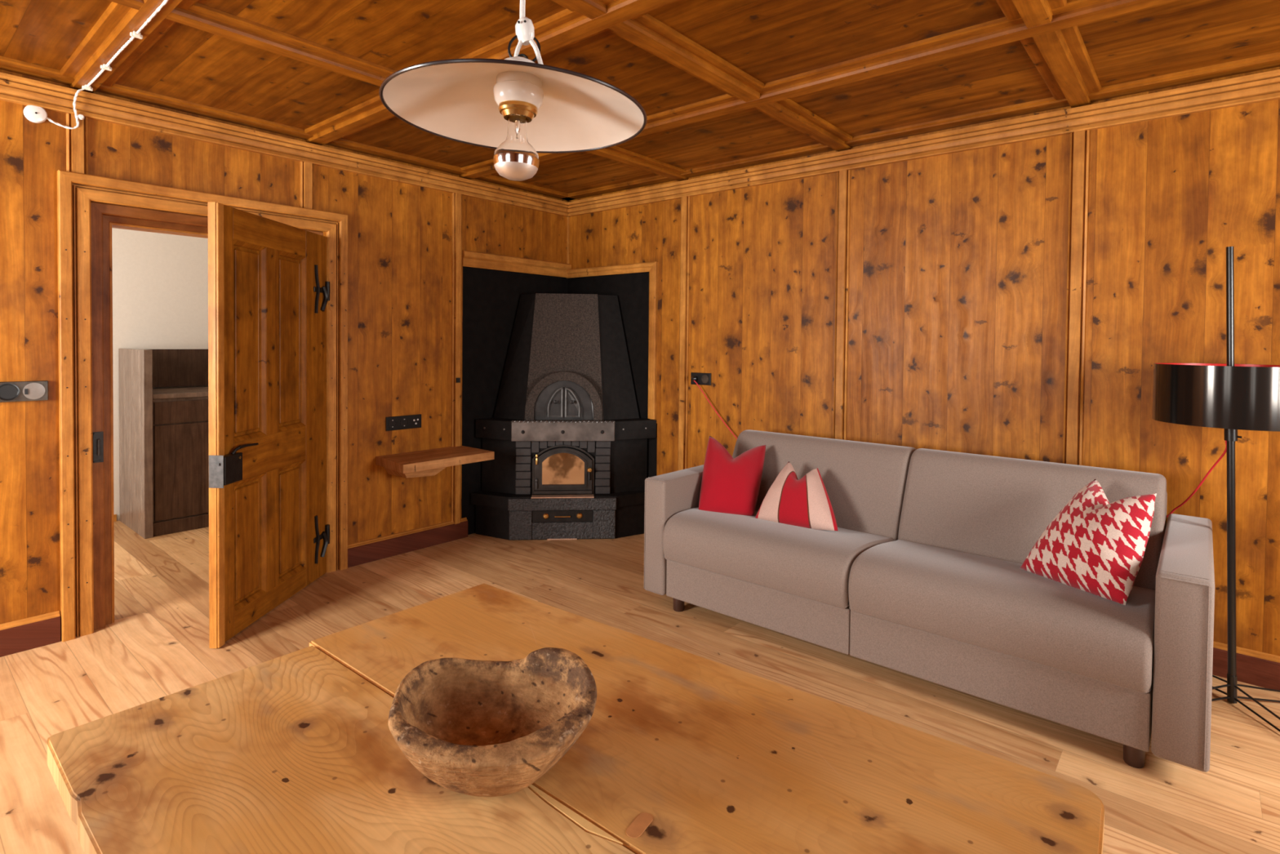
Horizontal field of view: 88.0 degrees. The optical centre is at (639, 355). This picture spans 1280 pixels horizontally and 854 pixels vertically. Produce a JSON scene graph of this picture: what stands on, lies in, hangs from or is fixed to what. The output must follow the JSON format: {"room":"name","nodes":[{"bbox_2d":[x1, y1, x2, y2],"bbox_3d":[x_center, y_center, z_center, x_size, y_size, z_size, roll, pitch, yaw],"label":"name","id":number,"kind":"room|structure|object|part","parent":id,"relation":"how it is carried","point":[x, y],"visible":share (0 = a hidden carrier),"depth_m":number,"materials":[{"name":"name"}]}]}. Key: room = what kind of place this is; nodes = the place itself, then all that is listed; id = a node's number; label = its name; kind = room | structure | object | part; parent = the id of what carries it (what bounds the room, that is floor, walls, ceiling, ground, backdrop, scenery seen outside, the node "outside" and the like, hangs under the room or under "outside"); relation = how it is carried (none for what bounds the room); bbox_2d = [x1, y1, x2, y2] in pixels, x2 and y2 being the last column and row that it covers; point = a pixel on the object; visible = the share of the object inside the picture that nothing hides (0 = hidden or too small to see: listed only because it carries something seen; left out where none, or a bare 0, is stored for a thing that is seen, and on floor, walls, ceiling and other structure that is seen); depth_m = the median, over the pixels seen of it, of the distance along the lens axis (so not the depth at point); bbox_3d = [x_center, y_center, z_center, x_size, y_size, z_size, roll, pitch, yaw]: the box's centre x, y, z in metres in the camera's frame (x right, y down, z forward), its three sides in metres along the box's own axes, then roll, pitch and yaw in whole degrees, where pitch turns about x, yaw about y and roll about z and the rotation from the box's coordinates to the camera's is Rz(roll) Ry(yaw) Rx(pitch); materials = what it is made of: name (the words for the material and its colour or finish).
{"room":"traditional dwelling","nodes":[
{"label":"traditional dwelling","id":0,"kind":"room"},
{"bbox_2d":[111,227,208,520],"bbox_3d":[-3.357,-0.082,4.771,0.100,2.400,4.400,2,2,40],"label":"wall","id":1,"kind":"structure","parent":0,"point":[160,281],"depth_m":4.64,"materials":[{"name":"white paint"}]},
{"bbox_2d":[0,69,568,623],"bbox_3d":[-2.212,0.016,3.010,0.150,2.300,5.300,2,2,40],"label":"wall","id":2,"kind":"structure","parent":0,"point":[400,234],"depth_m":3.48,"materials":[{"name":"brown wood"}]},
{"bbox_2d":[0,380,48,402],"bbox_3d":[-2.444,0.142,2.610,0.020,0.080,0.170,2,2,40],"label":"switch plate","id":3,"kind":"object","parent":2,"relation":"attached to","point":[35,390],"visible":1,"depth_m":2.62,"materials":[{"name":"silver metal"}]},
{"bbox_2d":[0,616,60,657],"bbox_3d":[-3.078,1.129,1.894,0.022,0.103,2.158,2,2,40],"label":"baseboard","id":4,"kind":"structure","parent":2,"relation":"attached to","point":[26,637],"depth_m":2.64,"materials":[{"name":"brown wood"}]},
{"bbox_2d":[0,610,60,630],"bbox_3d":[-3.080,1.068,1.895,0.016,0.019,2.158,2,2,40],"label":"trim","id":5,"kind":"structure","parent":2,"relation":"attached to","point":[55,614],"depth_m":2.65,"materials":[{"name":"brown wood"}]},
{"bbox_2d":[23,105,47,123],"bbox_3d":[-2.396,-0.958,2.625,0.028,0.070,0.070,2,2,40],"label":"junction box","id":6,"kind":"object","parent":2,"relation":"attached to","point":[36,114],"visible":1,"depth_m":2.62,"materials":[{"name":"white plastic"}]},
{"bbox_2d":[66,113,88,174],"bbox_3d":[-2.316,-0.867,2.726,0.022,0.255,0.068,2,2,40],"label":"trim","id":7,"kind":"structure","parent":2,"relation":"attached to","point":[77,139],"depth_m":2.72,"materials":[{"name":"brown wood"}]},
{"bbox_2d":[46,0,168,128],"bbox_3d":[-1.298,-0.980,1.819,2.728,0.170,0.132,2,2,40],"label":"cable","id":8,"kind":"object","parent":2,"relation":"attached to","point":[133,34],"visible":1,"depth_m":2.46,"materials":[{"name":"white fabric"}]},
{"bbox_2d":[57,169,347,641],"bbox_3d":[-1.978,0.206,3.148,0.034,1.919,1.186,2,2,40],"label":"trim","id":9,"kind":"structure","parent":2,"relation":"attached to","point":[76,192],"depth_m":2.76,"materials":[{"name":"brown wood"}]},
{"bbox_2d":[90,201,323,630],"bbox_3d":[-2.048,0.256,3.208,0.153,1.815,0.978,2,2,40],"label":"trim","id":10,"kind":"structure","parent":2,"relation":"attached to","point":[101,214],"depth_m":2.83,"materials":[{"name":"brown wood"}]},
{"bbox_3d":[-2.298,0.389,2.811,0.012,0.130,0.034,2,2,40],"label":"strike plate","id":11,"kind":"part","parent":10,"relation":"part of","materials":[{"name":"black metal"}]},
{"bbox_2d":[208,201,329,648],"bbox_3d":[-1.667,0.274,3.065,0.071,1.780,0.884,1,1,2],"label":"door","id":12,"kind":"structure","parent":2,"relation":"in","point":[268,289],"depth_m":2.95,"materials":[{"name":"brown wood"}]},
{"bbox_3d":[-1.685,0.462,2.631,0.059,0.130,0.010,1,1,2],"label":"lock plate","id":13,"kind":"part","parent":12,"relation":"part of","materials":[{"name":"metal"}]},
{"bbox_3d":[-1.652,0.389,2.775,0.022,0.037,0.147,1,1,10],"label":"handle","id":14,"kind":"part","parent":12,"relation":"part of","materials":[{"name":"black metal"}]},
{"bbox_3d":[-1.698,-0.061,2.852,0.016,0.848,0.235,1,1,2],"label":"panel","id":15,"kind":"part","parent":12,"relation":"part of","materials":[{"name":"brown wood"}]},
{"bbox_3d":[-1.706,0.799,2.870,0.016,0.548,0.235,1,1,2],"label":"panel","id":16,"kind":"part","parent":12,"relation":"part of","materials":[{"name":"brown wood"}]},
{"bbox_3d":[-1.686,-0.061,2.852,0.018,0.840,0.227,1,1,2],"label":"panel moulding","id":17,"kind":"part","parent":12,"relation":"part of","materials":[{"name":"brown wood"}]},
{"bbox_3d":[-1.694,0.799,2.869,0.018,0.540,0.227,1,1,2],"label":"panel moulding","id":18,"kind":"part","parent":12,"relation":"part of","materials":[{"name":"brown wood"}]},
{"bbox_3d":[-1.680,-0.549,3.007,0.028,0.131,0.559,1,1,2],"label":"rail","id":19,"kind":"part","parent":12,"relation":"part of","materials":[{"name":"brown wood"}]},
{"bbox_3d":[-1.690,0.441,3.027,0.028,0.170,0.559,1,1,2],"label":"rail","id":20,"kind":"part","parent":12,"relation":"part of","materials":[{"name":"brown wood"}]},
{"bbox_3d":[-1.697,1.115,3.041,0.028,0.099,0.559,1,1,2],"label":"rail","id":21,"kind":"part","parent":12,"relation":"part of","materials":[{"name":"brown wood"}]},
{"bbox_3d":[-1.687,-0.067,3.178,0.016,0.848,0.243,1,1,2],"label":"panel","id":22,"kind":"part","parent":12,"relation":"part of","materials":[{"name":"brown wood"}]},
{"bbox_3d":[-1.696,0.792,3.196,0.016,0.548,0.243,1,1,2],"label":"panel","id":23,"kind":"part","parent":12,"relation":"part of","materials":[{"name":"brown wood"}]},
{"bbox_3d":[-1.675,-0.067,3.178,0.018,0.840,0.235,1,1,2],"label":"panel moulding","id":24,"kind":"part","parent":12,"relation":"part of","materials":[{"name":"brown wood"}]},
{"bbox_3d":[-1.683,0.793,3.195,0.018,0.540,0.235,1,1,2],"label":"panel moulding","id":25,"kind":"part","parent":12,"relation":"part of","materials":[{"name":"brown wood"}]},
{"bbox_2d":[0,72,568,216],"bbox_3d":[-2.125,-1.037,2.923,0.050,0.094,5.000,2,2,40],"label":"trim","id":26,"kind":"structure","parent":2,"relation":"attached to","point":[13,89],"depth_m":3.17,"materials":[{"name":"brown wood"}]},
{"bbox_2d":[0,56,574,200],"bbox_3d":[-2.108,-1.120,2.908,0.092,0.025,5.000,2,2,40],"label":"trim","id":27,"kind":"structure","parent":2,"relation":"attached to","point":[6,64],"depth_m":3.14,"materials":[{"name":"brown wood"}]},
{"bbox_2d":[299,161,314,209],"bbox_3d":[-1.719,-0.875,3.427,0.022,0.255,0.068,2,2,40],"label":"trim","id":28,"kind":"structure","parent":2,"relation":"attached to","point":[306,169],"depth_m":3.42,"materials":[{"name":"brown wood"}]},
{"bbox_2d":[386,413,421,431],"bbox_3d":[-1.382,0.390,3.871,0.012,0.080,0.218,2,2,40],"label":"power socket","id":29,"kind":"object","parent":2,"relation":"attached to","point":[411,421],"visible":1,"depth_m":3.87,"materials":[{"name":"black plastic"}]},
{"bbox_2d":[347,520,467,567],"bbox_3d":[-1.354,1.105,3.920,0.022,0.103,0.778,2,2,40],"label":"baseboard","id":30,"kind":"structure","parent":2,"relation":"attached to","point":[378,550],"depth_m":3.88,"materials":[{"name":"brown wood"}]},
{"bbox_2d":[347,516,467,548],"bbox_3d":[-1.356,1.044,3.921,0.016,0.019,0.778,2,2,40],"label":"trim","id":31,"kind":"structure","parent":2,"relation":"attached to","point":[463,519],"depth_m":3.87,"materials":[{"name":"brown wood"}]},
{"bbox_2d":[376,445,494,477],"bbox_3d":[-1.193,0.635,3.844,0.345,0.124,0.590,2,2,40],"label":"wall shelf","id":32,"kind":"object","parent":2,"relation":"attached to","point":[424,463],"visible":1,"depth_m":3.75,"materials":[{"name":"brown wood"}]},
{"bbox_2d":[450,192,462,524],"bbox_3d":[-1.141,0.021,4.135,0.022,2.065,0.068,2,2,40],"label":"trim","id":33,"kind":"structure","parent":2,"relation":"attached to","point":[456,283],"depth_m":4.12,"materials":[{"name":"brown wood"}]},
{"bbox_2d":[462,249,571,277],"bbox_3d":[-0.812,-0.614,4.493,0.034,0.100,0.915,2,2,40],"label":"trim","id":34,"kind":"structure","parent":2,"relation":"attached to","point":[469,259],"depth_m":4.44,"materials":[{"name":"brown wood"}]},
{"bbox_2d":[461,266,657,534],"bbox_3d":[-0.513,0.298,4.355,1.005,1.715,1.055,2,2,40],"label":"wall niche","id":35,"kind":"object","parent":2,"relation":"in","point":[491,297],"visible":0.19,"depth_m":4.39,"materials":[{"name":"black paint"}]},
{"bbox_2d":[0,520,1279,853],"bbox_3d":[-1.348,1.250,2.289,8.550,0.120,5.300,2,2,40],"label":"floor","id":36,"kind":"structure","parent":0,"point":[156,646],"depth_m":2.48,"materials":[{"name":"beige wood"}]},
{"bbox_2d":[118,348,208,538],"bbox_3d":[-2.858,0.538,4.795,0.615,1.170,1.341,2,2,40],"label":"base cabinet","id":37,"kind":"object","parent":36,"relation":"on","point":[164,436],"visible":0.27,"depth_m":4.26,"materials":[{"name":"brown wood"}]},
{"bbox_3d":[-3.278,0.544,4.301,0.615,1.170,0.045,2,2,40],"label":"panel","id":38,"kind":"part","parent":37,"relation":"part of","materials":[{"name":"brown wood"}]},
{"bbox_3d":[-3.052,0.084,4.980,0.060,0.265,1.289,2,2,40],"label":"panel","id":39,"kind":"part","parent":37,"relation":"part of","materials":[{"name":"brown wood"}]},
{"bbox_2d":[152,386,208,399],"bbox_3d":[-2.850,0.245,4.810,0.595,0.030,1.289,2,2,40],"label":"countertop","id":40,"kind":"structure","parent":37,"relation":"on","point":[199,391],"depth_m":4.33,"materials":[{"name":"brown wood"}]},
{"bbox_3d":[-2.904,0.360,4.305,0.020,0.140,0.422,2,2,40],"label":"drawer","id":41,"kind":"part","parent":37,"relation":"part of","materials":[{"name":"brown wood"}]},
{"bbox_3d":[-2.907,0.738,4.313,0.020,0.599,0.422,2,2,40],"label":"cabinet door","id":42,"kind":"part","parent":37,"relation":"part of","materials":[{"name":"brown wood"}]},
{"bbox_2d":[471,293,656,540],"bbox_3d":[-0.486,0.374,4.275,0.846,1.567,0.834,2,2,40],"label":"stove","id":43,"kind":"object","parent":36,"relation":"on","point":[566,434],"visible":1,"depth_m":4.25,"materials":[{"name":"black metal"}]},
{"bbox_3d":[-0.590,1.007,4.146,0.036,0.036,0.014,0,1,-5],"label":"air knob","id":44,"kind":"part","parent":43,"relation":"part of","materials":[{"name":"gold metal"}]},
{"bbox_3d":[-0.487,1.011,4.169,0.376,0.074,0.014,0,1,-5],"label":"ash drawer","id":45,"kind":"part","parent":43,"relation":"part of","materials":[{"name":"black metal"}]},
{"bbox_3d":[-0.488,0.733,4.215,0.372,0.292,0.034,0,1,-5],"label":"fire door","id":46,"kind":"part","parent":43,"relation":"part of","materials":[{"name":"metal"}]},
{"bbox_3d":[-0.485,1.009,4.152,0.098,0.008,0.020,0,1,-5],"label":"drawer handle","id":47,"kind":"part","parent":43,"relation":"part of","materials":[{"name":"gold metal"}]},
{"bbox_3d":[-0.488,0.720,4.216,0.270,0.207,0.004,0,1,-5],"label":"fire glass","id":48,"kind":"part","parent":43,"relation":"part of","materials":[{"name":"clear glass"}]},
{"bbox_3d":[-0.489,0.725,4.230,0.392,0.314,0.021,0,1,-5],"label":"door frame","id":49,"kind":"part","parent":43,"relation":"part of","materials":[{"name":"metal"}]},
{"bbox_2d":[534,380,593,419],"bbox_3d":[-0.488,0.287,4.264,0.376,0.249,0.031,0,1,-5],"label":"oven","id":50,"kind":"object","parent":43,"relation":"in","point":[553,399],"depth_m":4.25,"materials":[{"name":"metal"}]},
{"bbox_2d":[493,293,639,419],"bbox_3d":[-0.481,0.002,4.381,0.701,0.823,0.660,2,2,40],"label":"hood","id":51,"kind":"object","parent":43,"relation":"attached to","point":[567,357],"depth_m":4.36,"materials":[{"name":"black stone"}]},
{"bbox_3d":[-0.381,1.009,4.163,0.036,0.036,0.014,0,1,-5],"label":"air knob","id":52,"kind":"part","parent":43,"relation":"part of","materials":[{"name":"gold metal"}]},
{"bbox_3d":[-0.318,0.725,4.191,0.034,0.034,0.018,0,1,-5],"label":"latch knob","id":53,"kind":"part","parent":43,"relation":"part of","materials":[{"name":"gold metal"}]},
{"bbox_2d":[46,583,1104,853],"bbox_3d":[-0.128,0.881,0.871,1.179,0.701,0.831,2,2,40],"label":"dining table","id":54,"kind":"object","parent":36,"relation":"on","point":[678,751],"visible":0.93,"depth_m":0.84,"materials":[{"name":"brown wood"}]},
{"bbox_2d":[387,647,596,796],"bbox_3d":[-0.185,0.472,0.843,0.258,0.117,0.223,0,1,-5],"label":"wooden bowl","id":55,"kind":"object","parent":54,"relation":"on","point":[473,727],"visible":1,"depth_m":0.87,"materials":[{"name":"brown wood"}]},
{"bbox_2d":[644,429,1214,772],"bbox_3d":[1.084,0.815,2.828,2.054,0.775,0.929,2,2,40],"label":"sofa","id":56,"kind":"object","parent":36,"relation":"on","point":[920,575],"visible":0.84,"depth_m":2.46,"materials":[{"name":"beige fabric"}]},
{"bbox_3d":[0.356,0.848,3.462,0.125,0.537,0.907,2,2,40],"label":"armrest","id":57,"kind":"part","parent":56,"relation":"part of","materials":[{"name":"beige fabric"}]},
{"bbox_3d":[0.181,1.155,3.094,0.054,0.066,0.054,2,2,40],"label":"leg","id":58,"kind":"part","parent":56,"relation":"part of","materials":[{"name":"brown wood"}]},
{"bbox_2d":[698,435,765,515],"bbox_3d":[0.455,0.593,3.278,0.289,0.347,0.314,1,1,19],"label":"cushion","id":59,"kind":"object","parent":56,"relation":"on","point":[729,484],"visible":0.99,"depth_m":3.19,"materials":[{"name":"red fabric"}]},
{"bbox_2d":[662,506,893,608],"bbox_3d":[0.609,0.850,2.977,0.887,0.205,0.539,2,2,40],"label":"seat cushion","id":60,"kind":"object","parent":56,"relation":"on","point":[815,566],"depth_m":2.79,"materials":[{"name":"beige fabric"}]},
{"bbox_2d":[755,461,837,530],"bbox_3d":[0.761,0.644,3.038,0.386,0.258,0.254,2,2,40],"label":"cushion","id":61,"kind":"object","parent":56,"relation":"on","point":[804,502],"visible":0.98,"depth_m":2.98,"materials":[{"name":"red fabric"}]},
{"bbox_2d":[732,429,916,541],"bbox_3d":[0.880,0.653,3.306,0.910,0.475,0.358,2,2,40],"label":"cushion","id":62,"kind":"object","parent":56,"relation":"on","point":[866,484],"depth_m":3.10,"materials":[{"name":"beige fabric"}]},
{"bbox_2d":[848,539,1155,693],"bbox_3d":[1.294,0.869,2.394,0.906,0.205,0.539,2,2,40],"label":"seat cushion","id":63,"kind":"object","parent":56,"relation":"on","point":[975,594],"depth_m":2.20,"materials":[{"name":"beige fabric"}]},
{"bbox_2d":[897,448,1166,590],"bbox_3d":[1.573,0.673,2.717,0.904,0.475,0.358,2,2,40],"label":"cushion","id":64,"kind":"object","parent":56,"relation":"on","point":[998,508],"depth_m":2.69,"materials":[{"name":"beige fabric"}]},
{"bbox_2d":[1019,478,1156,604],"bbox_3d":[1.563,0.616,2.241,0.299,0.337,0.398,0,1,-8],"label":"cushion","id":65,"kind":"object","parent":56,"relation":"on","point":[1094,545],"visible":1,"depth_m":2.18,"materials":[{"name":"red fabric"}]},
{"bbox_3d":[1.482,1.191,1.987,0.054,0.066,0.054,2,2,40],"label":"leg","id":66,"kind":"part","parent":56,"relation":"part of","materials":[{"name":"brown wood"}]},
{"bbox_3d":[1.823,0.888,2.214,0.129,0.537,0.907,2,2,40],"label":"armrest","id":67,"kind":"part","parent":56,"relation":"part of","materials":[{"name":"beige fabric"}]},
{"bbox_2d":[691,246,1279,731],"bbox_3d":[1.202,0.397,3.061,2.703,1.602,0.478,2,2,40],"label":"floor lamp","id":68,"kind":"object","parent":36,"relation":"on","point":[1230,397],"visible":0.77,"depth_m":2.27,"materials":[{"name":"black metal"}]},
{"bbox_3d":[1.201,0.467,3.219,2.468,0.590,0.237,2,2,40],"label":"cord","id":69,"kind":"part","parent":68,"relation":"part of","materials":[{"name":"red fabric"}]},
{"bbox_3d":[2.071,0.136,2.322,0.432,0.205,0.432,2,2,40],"label":"lamp shade","id":70,"kind":"part","parent":68,"relation":"part of","materials":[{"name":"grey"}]},
{"bbox_3d":[2.074,1.185,2.470,0.007,0.068,0.260,0,1,-5],"label":"leg","id":71,"kind":"part","parent":68,"relation":"part of","materials":[{"name":"black paint"}]},
{"bbox_3d":[1.927,1.187,2.304,0.300,0.068,0.007,0,1,-10],"label":"leg","id":72,"kind":"part","parent":68,"relation":"part of","materials":[{"name":"black paint"}]},
{"bbox_3d":[2.075,1.191,2.171,0.007,0.068,0.300,1,1,3],"label":"leg","id":73,"kind":"part","parent":68,"relation":"part of","materials":[{"name":"black paint"}]},
{"bbox_3d":[2.194,1.189,2.330,0.200,0.068,0.007,1,1,0],"label":"leg","id":74,"kind":"part","parent":68,"relation":"part of","materials":[{"name":"black paint"}]},
{"bbox_2d":[0,0,1279,193],"bbox_3d":[-0.163,-1.128,1.252,5.500,0.100,5.300,2,2,40],"label":"ceiling","id":75,"kind":"structure","parent":0,"point":[769,41],"depth_m":2.42,"materials":[{"name":"brown wood"}]},
{"bbox_2d":[60,0,198,93],"bbox_3d":[-0.330,-1.057,1.058,5.200,0.037,0.165,2,2,40],"label":"trim","id":76,"kind":"structure","parent":75,"relation":"attached to","point":[113,28],"depth_m":2.30,"materials":[{"name":"brown wood"}]},
{"bbox_2d":[107,0,688,181],"bbox_3d":[-1.344,-1.093,2.257,0.162,0.037,5.000,2,2,40],"label":"trim","id":77,"kind":"structure","parent":75,"relation":"attached to","point":[200,16],"depth_m":2.35,"materials":[{"name":"brown wood"}]},
{"bbox_2d":[304,0,680,145],"bbox_3d":[0.277,-1.066,1.771,5.200,0.037,0.170,2,2,40],"label":"trim","id":78,"kind":"structure","parent":75,"relation":"attached to","point":[566,28],"depth_m":2.27,"materials":[{"name":"brown wood"}]},
{"bbox_2d":[378,0,647,181],"bbox_3d":[-0.186,-0.651,1.022,0.401,0.755,0.401,1,1,-3],"label":"pendant lamp","id":79,"kind":"object","parent":75,"relation":"hanging from","point":[517,107],"visible":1,"depth_m":1.02,"materials":[{"name":"white metal"}]},
{"bbox_3d":[-0.189,-0.398,1.027,0.396,0.064,0.396,2,2,40],"label":"lamp shade","id":80,"kind":"part","parent":79,"relation":"part of","materials":[{"name":"white metal"}]},
{"bbox_3d":[-0.193,-0.283,1.029,0.067,0.020,0.067,2,2,40],"label":"bulb","id":81,"kind":"part","parent":79,"relation":"part of","materials":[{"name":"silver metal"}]},
{"bbox_3d":[-0.192,-0.339,1.028,0.070,0.069,0.070,2,2,40],"label":"bulb","id":82,"kind":"part","parent":79,"relation":"part of","materials":[{"name":"clear glass"}]},
{"bbox_3d":[-0.192,-0.299,1.029,0.070,0.015,0.070,2,2,40],"label":"bulb crown","id":83,"kind":"part","parent":79,"relation":"part of","materials":[{"name":"silver metal"}]},
{"bbox_3d":[-0.169,-0.727,1.018,0.055,0.601,0.010,1,1,4],"label":"cord","id":84,"kind":"part","parent":79,"relation":"part of","materials":[{"name":"white plastic"}]},
{"bbox_2d":[551,0,853,151],"bbox_3d":[-0.544,-1.071,1.577,0.162,0.037,5.000,2,2,40],"label":"trim","id":85,"kind":"structure","parent":75,"relation":"attached to","point":[646,32],"depth_m":2.47,"materials":[{"name":"brown wood"}]},
{"bbox_2d":[458,0,1176,179],"bbox_3d":[0.877,-1.074,2.475,5.200,0.037,0.170,2,2,40],"label":"trim","id":86,"kind":"structure","parent":75,"relation":"attached to","point":[1001,31],"depth_m":2.39,"materials":[{"name":"brown wood"}]},
{"bbox_2d":[995,0,1101,107],"bbox_3d":[0.248,-1.049,0.903,0.162,0.037,5.000,2,2,40],"label":"trim","id":87,"kind":"structure","parent":75,"relation":"attached to","point":[1061,58],"depth_m":2.33,"materials":[{"name":"brown wood"}]},
{"bbox_2d":[568,66,1279,656],"bbox_3d":[1.551,0.050,3.189,5.350,2.300,0.150,2,2,40],"label":"wall","id":88,"kind":"structure","parent":0,"point":[957,261],"depth_m":3.01,"materials":[{"name":"brown wood"}]},
{"bbox_2d":[566,216,569,263],"bbox_3d":[-0.525,-0.835,4.839,0.012,0.360,0.012,2,2,40],"label":"trim","id":89,"kind":"structure","parent":88,"relation":"attached to","point":[568,217],"depth_m":4.83,"materials":[{"name":"brown wood"}]},
{"bbox_2d":[566,261,657,418],"bbox_3d":[-0.219,-0.106,4.577,0.849,1.023,0.028,2,2,40],"label":"trim","id":90,"kind":"structure","parent":88,"relation":"attached to","point":[651,267],"depth_m":4.32,"materials":[{"name":"brown wood"}]},
{"bbox_2d":[677,196,690,471],"bbox_3d":[0.271,0.035,4.165,0.068,2.065,0.022,2,2,40],"label":"trim","id":91,"kind":"structure","parent":88,"relation":"attached to","point":[685,201],"depth_m":4.15,"materials":[{"name":"brown wood"}]},
{"bbox_2d":[690,372,711,385],"bbox_3d":[0.375,0.144,4.084,0.148,0.074,0.012,2,2,40],"label":"power socket","id":92,"kind":"object","parent":88,"relation":"attached to","point":[704,379],"visible":0.96,"depth_m":4.07,"materials":[{"name":"black plastic"}]},
{"bbox_2d":[833,169,850,439],"bbox_3d":[1.058,0.056,3.496,0.068,2.065,0.022,2,2,40],"label":"trim","id":93,"kind":"structure","parent":88,"relation":"attached to","point":[843,176],"depth_m":3.48,"materials":[{"name":"brown wood"}]},
{"bbox_2d":[564,52,1279,199],"bbox_3d":[1.427,-1.089,3.122,5.200,0.025,0.092,2,2,40],"label":"trim","id":94,"kind":"structure","parent":88,"relation":"attached to","point":[1269,60],"depth_m":2.99,"materials":[{"name":"brown wood"}]},
{"bbox_2d":[568,69,1279,216],"bbox_3d":[1.440,-1.006,3.139,5.200,0.094,0.050,2,2,40],"label":"trim","id":95,"kind":"structure","parent":88,"relation":"attached to","point":[1261,86],"depth_m":3.03,"materials":[{"name":"brown wood"}]},
{"bbox_2d":[1062,129,1089,465],"bbox_3d":[1.849,0.078,2.822,0.068,2.065,0.022,2,2,40],"label":"trim","id":96,"kind":"structure","parent":88,"relation":"attached to","point":[1080,140],"depth_m":2.81,"materials":[{"name":"brown wood"}]},
{"bbox_2d":[1212,647,1279,689],"bbox_3d":[1.759,1.157,2.913,4.330,0.103,0.022,2,2,40],"label":"baseboard","id":97,"kind":"structure","parent":88,"relation":"attached to","point":[1252,670],"depth_m":2.46,"materials":[{"name":"brown wood"}]},
{"bbox_2d":[1213,640,1279,662],"bbox_3d":[1.761,1.096,2.914,4.330,0.019,0.016,2,2,40],"label":"trim","id":98,"kind":"structure","parent":88,"relation":"attached to","point":[1260,655],"depth_m":2.47,"materials":[{"name":"brown wood"}]}
]}

